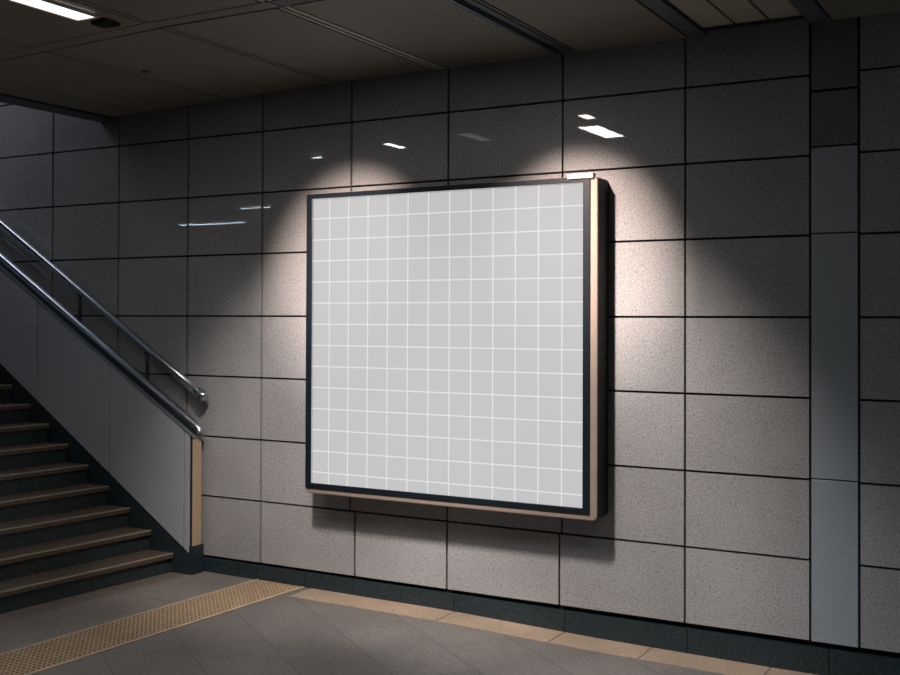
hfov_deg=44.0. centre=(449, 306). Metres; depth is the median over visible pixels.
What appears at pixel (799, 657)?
baseboard
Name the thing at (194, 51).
ceiling
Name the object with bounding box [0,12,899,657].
wall
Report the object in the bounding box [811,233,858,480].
metal panel
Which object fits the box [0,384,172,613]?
staircase
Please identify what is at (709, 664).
trim
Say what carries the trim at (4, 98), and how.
attached to the wall
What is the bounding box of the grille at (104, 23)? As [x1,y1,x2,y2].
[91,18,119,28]
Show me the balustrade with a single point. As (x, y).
(134, 440)
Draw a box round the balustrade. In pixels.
[0,218,208,574]
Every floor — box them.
[0,571,254,653]
[0,572,770,674]
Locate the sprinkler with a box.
[141,70,150,74]
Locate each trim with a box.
[0,93,117,121]
[0,573,183,623]
[289,588,815,674]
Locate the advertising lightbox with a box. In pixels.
[305,173,608,520]
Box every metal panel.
[811,145,858,232]
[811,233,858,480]
[811,479,858,647]
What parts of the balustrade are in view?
panel, panel, post, handrail, rail, post, panel, panel, plate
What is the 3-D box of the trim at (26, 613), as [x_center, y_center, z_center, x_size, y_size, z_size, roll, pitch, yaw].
[-2.630,1.778,6.117,0.115,0.024,3.106,0,-1,32]
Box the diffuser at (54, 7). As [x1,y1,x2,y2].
[13,0,91,19]
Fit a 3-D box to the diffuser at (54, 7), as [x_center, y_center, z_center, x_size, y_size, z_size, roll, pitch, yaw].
[-1.887,-1.421,5.279,0.121,0.010,0.420,0,-1,30]
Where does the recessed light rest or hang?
in the ceiling
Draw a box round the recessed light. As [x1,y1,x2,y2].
[7,0,119,28]
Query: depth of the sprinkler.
6.61 m
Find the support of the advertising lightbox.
attached to the wall
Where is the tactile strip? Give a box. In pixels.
[0,579,304,674]
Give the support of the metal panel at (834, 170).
attached to the wall
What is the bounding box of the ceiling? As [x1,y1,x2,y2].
[0,0,899,116]
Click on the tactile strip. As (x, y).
(45, 655)
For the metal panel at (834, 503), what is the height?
0.807 m
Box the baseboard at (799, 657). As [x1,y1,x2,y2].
[203,556,899,674]
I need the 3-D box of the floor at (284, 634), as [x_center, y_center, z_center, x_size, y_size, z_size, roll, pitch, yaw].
[-3.278,1.864,2.367,21.850,0.285,11.270,0,-1,30]

